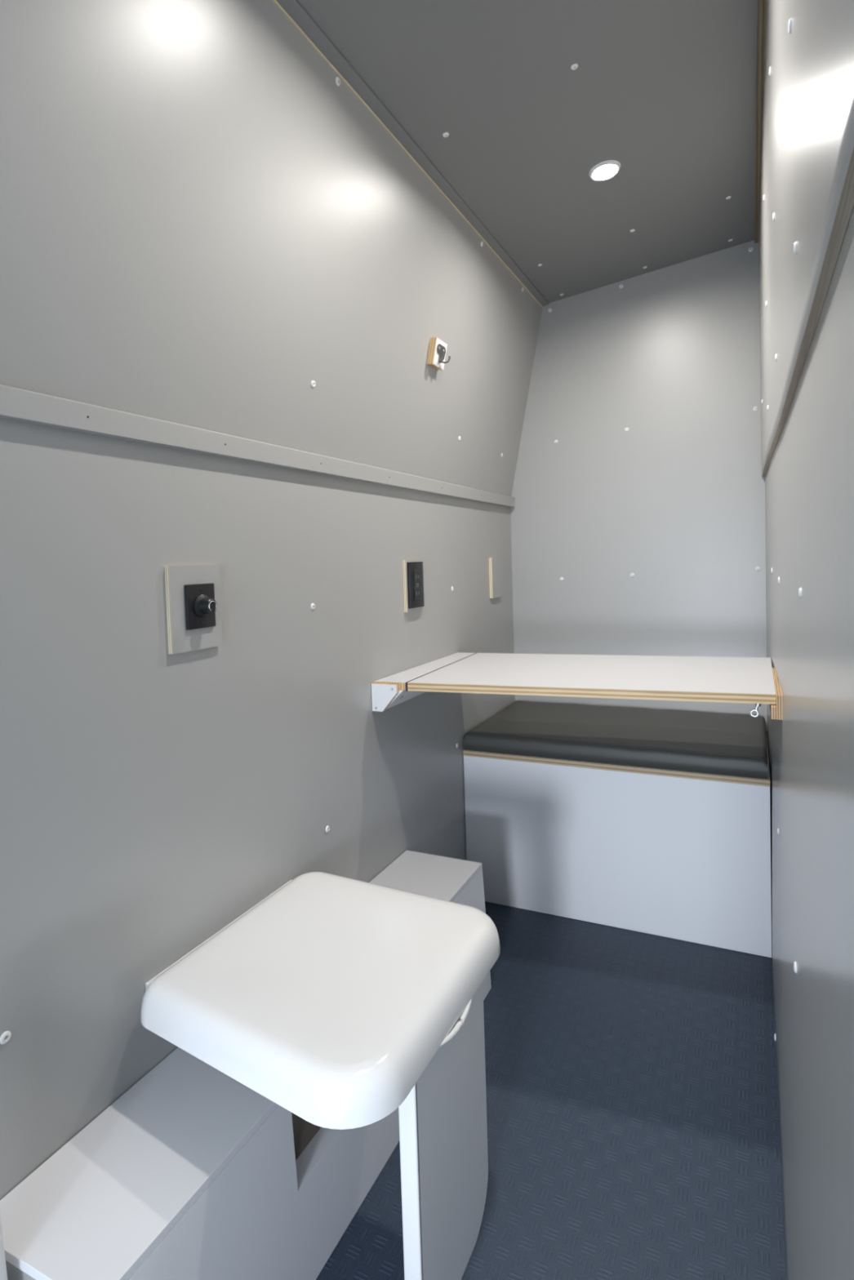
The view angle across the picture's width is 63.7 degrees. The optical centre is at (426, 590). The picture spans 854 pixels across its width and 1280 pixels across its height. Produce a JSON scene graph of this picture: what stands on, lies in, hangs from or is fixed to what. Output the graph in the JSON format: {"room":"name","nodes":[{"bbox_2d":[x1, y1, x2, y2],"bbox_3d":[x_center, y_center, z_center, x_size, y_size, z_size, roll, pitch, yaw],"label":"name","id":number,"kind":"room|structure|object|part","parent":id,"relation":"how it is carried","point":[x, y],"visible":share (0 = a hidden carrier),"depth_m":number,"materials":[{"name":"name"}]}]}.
{"room":"camper van interior","nodes":[
{"label":"camper van interior","id":0,"kind":"room"},
{"bbox_2d":[0,0,542,1199],"bbox_3d":[-0.279,0.020,1.223,0.179,2.030,3.064,-1,3,25],"label":"wall","id":1,"kind":"structure","parent":0,"point":[203,224],"depth_m":1.11,"materials":[{"name":"grey paint"}]},
{"bbox_2d":[164,564,222,653],"bbox_3d":[-0.369,0.028,1.127,0.039,0.139,0.112,-1,3,25],"label":"control plate","id":2,"kind":"object","parent":1,"relation":"attached to","point":[193,593],"visible":1,"depth_m":1.12,"materials":[{"name":"grey laminate"}]},
{"bbox_3d":[-0.374,0.025,1.135,0.005,0.073,0.063,-1,3,25],"label":"plate","id":3,"kind":"part","parent":2,"relation":"part of","materials":[{"name":"black plastic"}]},
{"bbox_3d":[-0.361,0.025,1.129,0.024,0.038,0.038,-1,3,25],"label":"knob","id":4,"kind":"part","parent":2,"relation":"part of","materials":[{"name":"black plastic"}]},
{"bbox_2d":[0,384,515,506],"bbox_3d":[-0.333,-0.256,1.232,0.020,0.040,3.064,-1,3,25],"label":"trim","id":5,"kind":"structure","parent":1,"relation":"attached to","point":[17,404],"depth_m":1.12,"materials":[{"name":"grey metal"}]},
{"bbox_3d":[-0.334,0.390,1.272,0.030,1.290,3.064,-1,3,25],"label":"panel","id":6,"kind":"part","parent":1,"relation":"part of","materials":[{"name":"grey paint"}]},
{"bbox_3d":[-0.299,-0.624,1.195,0.179,0.740,3.064,-1,3,25],"label":"panel","id":7,"kind":"part","parent":1,"relation":"part of","materials":[{"name":"grey laminate"}]},
{"bbox_2d":[272,0,548,307],"bbox_3d":[-0.223,-0.966,1.138,0.029,0.011,3.064,-1,3,25],"label":"trim","id":8,"kind":"structure","parent":1,"relation":"attached to","point":[294,8],"depth_m":1.44,"materials":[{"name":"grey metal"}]},
{"bbox_2d":[402,559,424,612],"bbox_3d":[-0.030,-0.015,1.860,0.019,0.138,0.106,-1,3,25],"label":"outlet","id":9,"kind":"object","parent":1,"relation":"attached to","point":[413,570],"visible":1,"depth_m":1.83,"materials":[{"name":"black plastic"}]},
{"bbox_3d":[-0.030,-0.016,1.853,0.008,0.123,0.081,-1,3,25],"label":"plate","id":10,"kind":"part","parent":9,"relation":"part of","materials":[{"name":"black plastic"}]},
{"bbox_2d":[413,568,421,600],"bbox_3d":[-0.026,-0.016,1.850,0.002,0.084,0.040,-1,3,25],"label":"socket","id":11,"kind":"object","parent":9,"relation":"attached to","point":[416,572],"depth_m":1.85,"materials":[{"name":"black plastic"}]},
{"bbox_2d":[426,337,450,369],"bbox_3d":[0.035,-0.633,1.834,0.046,0.070,0.068,-1,3,25],"label":"coat hook","id":12,"kind":"object","parent":1,"relation":"attached to","point":[437,348],"visible":1,"depth_m":1.82,"materials":[{"name":"white laminate"}]},
{"bbox_3d":[0.037,-0.631,1.833,0.004,0.044,0.052,12,8,24],"label":"hook plate","id":13,"kind":"part","parent":12,"relation":"part of","materials":[{"name":"silver metal"}]},
{"bbox_2d":[488,557,502,598],"bbox_3d":[0.245,-0.048,2.449,0.011,0.142,0.104,-1,3,25],"label":"blank plate","id":14,"kind":"object","parent":1,"relation":"attached to","point":[495,563],"visible":1,"depth_m":2.43,"materials":[{"name":"grey laminate"}]},
{"bbox_2d":[371,652,775,717],"bbox_3d":[0.393,0.235,1.749,0.931,0.070,0.539,-1,3,20],"label":"folding table","id":15,"kind":"object","parent":1,"relation":"attached to","point":[748,680],"visible":1,"depth_m":1.65,"materials":[{"name":"white laminate"}]},
{"bbox_2d":[297,0,757,302],"bbox_3d":[0.104,-1.037,0.990,0.830,0.142,3.084,-1,3,25],"label":"ceiling","id":16,"kind":"structure","parent":0,"point":[514,103],"depth_m":1.50,"materials":[{"name":"grey laminate"}]},
{"bbox_2d":[588,160,620,180],"bbox_3d":[0.445,-1.051,1.723,0.078,0.015,0.078,-1,3,25],"label":"recessed light","id":17,"kind":"object","parent":16,"relation":"in","point":[605,170],"visible":1,"depth_m":1.72,"materials":[{"name":"white plastic"}]},
{"bbox_2d":[315,901,785,1279],"bbox_3d":[0.110,1.044,1.110,0.960,0.030,3.084,-1,3,25],"label":"floor","id":18,"kind":"structure","parent":0,"point":[633,1117],"depth_m":1.31,"materials":[{"name":"blue rubber"}]},
{"bbox_2d":[0,1211,7,1279],"bbox_3d":[-0.490,0.754,0.717,0.040,0.619,0.112,-1,3,25],"label":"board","id":19,"kind":"object","parent":18,"relation":"on","point":[3,1274],"visible":1,"depth_m":0.74,"materials":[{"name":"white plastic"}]},
{"bbox_2d":[0,850,491,1279],"bbox_3d":[-0.187,0.872,1.267,0.228,0.318,1.122,-1,3,25],"label":"boxing","id":20,"kind":"object","parent":18,"relation":"on","point":[193,1172],"visible":0.5,"depth_m":0.92,"materials":[{"name":"white laminate"}]},
{"bbox_3d":[-0.439,0.907,0.778,0.193,0.305,0.013,-1,3,25],"label":"panel","id":21,"kind":"part","parent":20,"relation":"part of","materials":[{"name":"grey laminate"}]},
{"bbox_3d":[-0.368,0.740,0.907,0.213,0.012,0.330,-1,3,25],"label":"panel","id":22,"kind":"part","parent":20,"relation":"part of","materials":[{"name":"white laminate"}]},
{"bbox_3d":[-0.030,0.698,1.617,0.213,0.012,0.336,-1,3,25],"label":"panel","id":23,"kind":"part","parent":20,"relation":"part of","materials":[{"name":"white laminate"}]},
{"bbox_2d":[140,871,500,1279],"bbox_3d":[-0.146,0.800,1.090,0.457,0.479,0.487,-1,3,25],"label":"seat","id":24,"kind":"object","parent":18,"relation":"on","point":[343,1002],"visible":1,"depth_m":0.98,"materials":[{"name":"white plastic"}]},
{"bbox_3d":[-0.334,0.618,1.198,0.030,0.071,0.364,-1,3,25],"label":"hinge plate","id":25,"kind":"part","parent":24,"relation":"part of","materials":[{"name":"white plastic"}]},
{"bbox_3d":[0.032,0.808,1.026,0.025,0.459,0.249,-1,3,25],"label":"leg","id":26,"kind":"part","parent":24,"relation":"part of","materials":[{"name":"grey plastic"}]},
{"bbox_2d":[462,731,771,957],"bbox_3d":[0.627,0.723,2.235,0.867,0.478,0.534,-1,3,25],"label":"bench","id":27,"kind":"object","parent":18,"relation":"on","point":[685,855],"visible":0.77,"depth_m":1.97,"materials":[{"name":"white laminate"}]},
{"bbox_2d":[462,700,768,778],"bbox_3d":[0.616,0.454,2.223,0.863,0.060,0.534,-1,3,25],"label":"bench cushion","id":28,"kind":"object","parent":27,"relation":"on","point":[713,743],"visible":0.99,"depth_m":2.08,"materials":[{"name":"grey leather"}]},
{"bbox_2d":[510,240,767,735],"bbox_3d":[0.736,-0.111,2.447,0.960,2.120,0.033,-1,3,25],"label":"wall","id":29,"kind":"structure","parent":0,"point":[637,514],"depth_m":2.40,"materials":[{"name":"grey laminate"}]},
{"bbox_2d":[758,0,853,1279],"bbox_3d":[0.473,-0.015,0.863,0.058,2.085,3.065,-1,3,25],"label":"wall","id":30,"kind":"structure","parent":0,"point":[806,240],"depth_m":0.71,"materials":[{"name":"grey paint"}]},
{"bbox_2d":[754,0,765,243],"bbox_3d":[0.411,-1.047,0.832,0.017,0.013,3.064,-1,3,25],"label":"trim","id":31,"kind":"structure","parent":30,"relation":"attached to","point":[761,3],"depth_m":1.53,"materials":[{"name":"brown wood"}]},
{"bbox_2d":[769,667,782,719],"bbox_3d":[0.765,0.221,1.514,0.021,0.048,0.357,-1,3,25],"label":"cleat","id":32,"kind":"object","parent":30,"relation":"attached to","point":[775,710],"visible":0.57,"depth_m":1.36,"materials":[{"name":"brown wood"}]},
{"bbox_3d":[0.443,-0.672,0.839,0.047,0.766,3.064,-1,3,25],"label":"panel","id":33,"kind":"part","parent":30,"relation":"part of","materials":[{"name":"grey laminate"}]}
]}

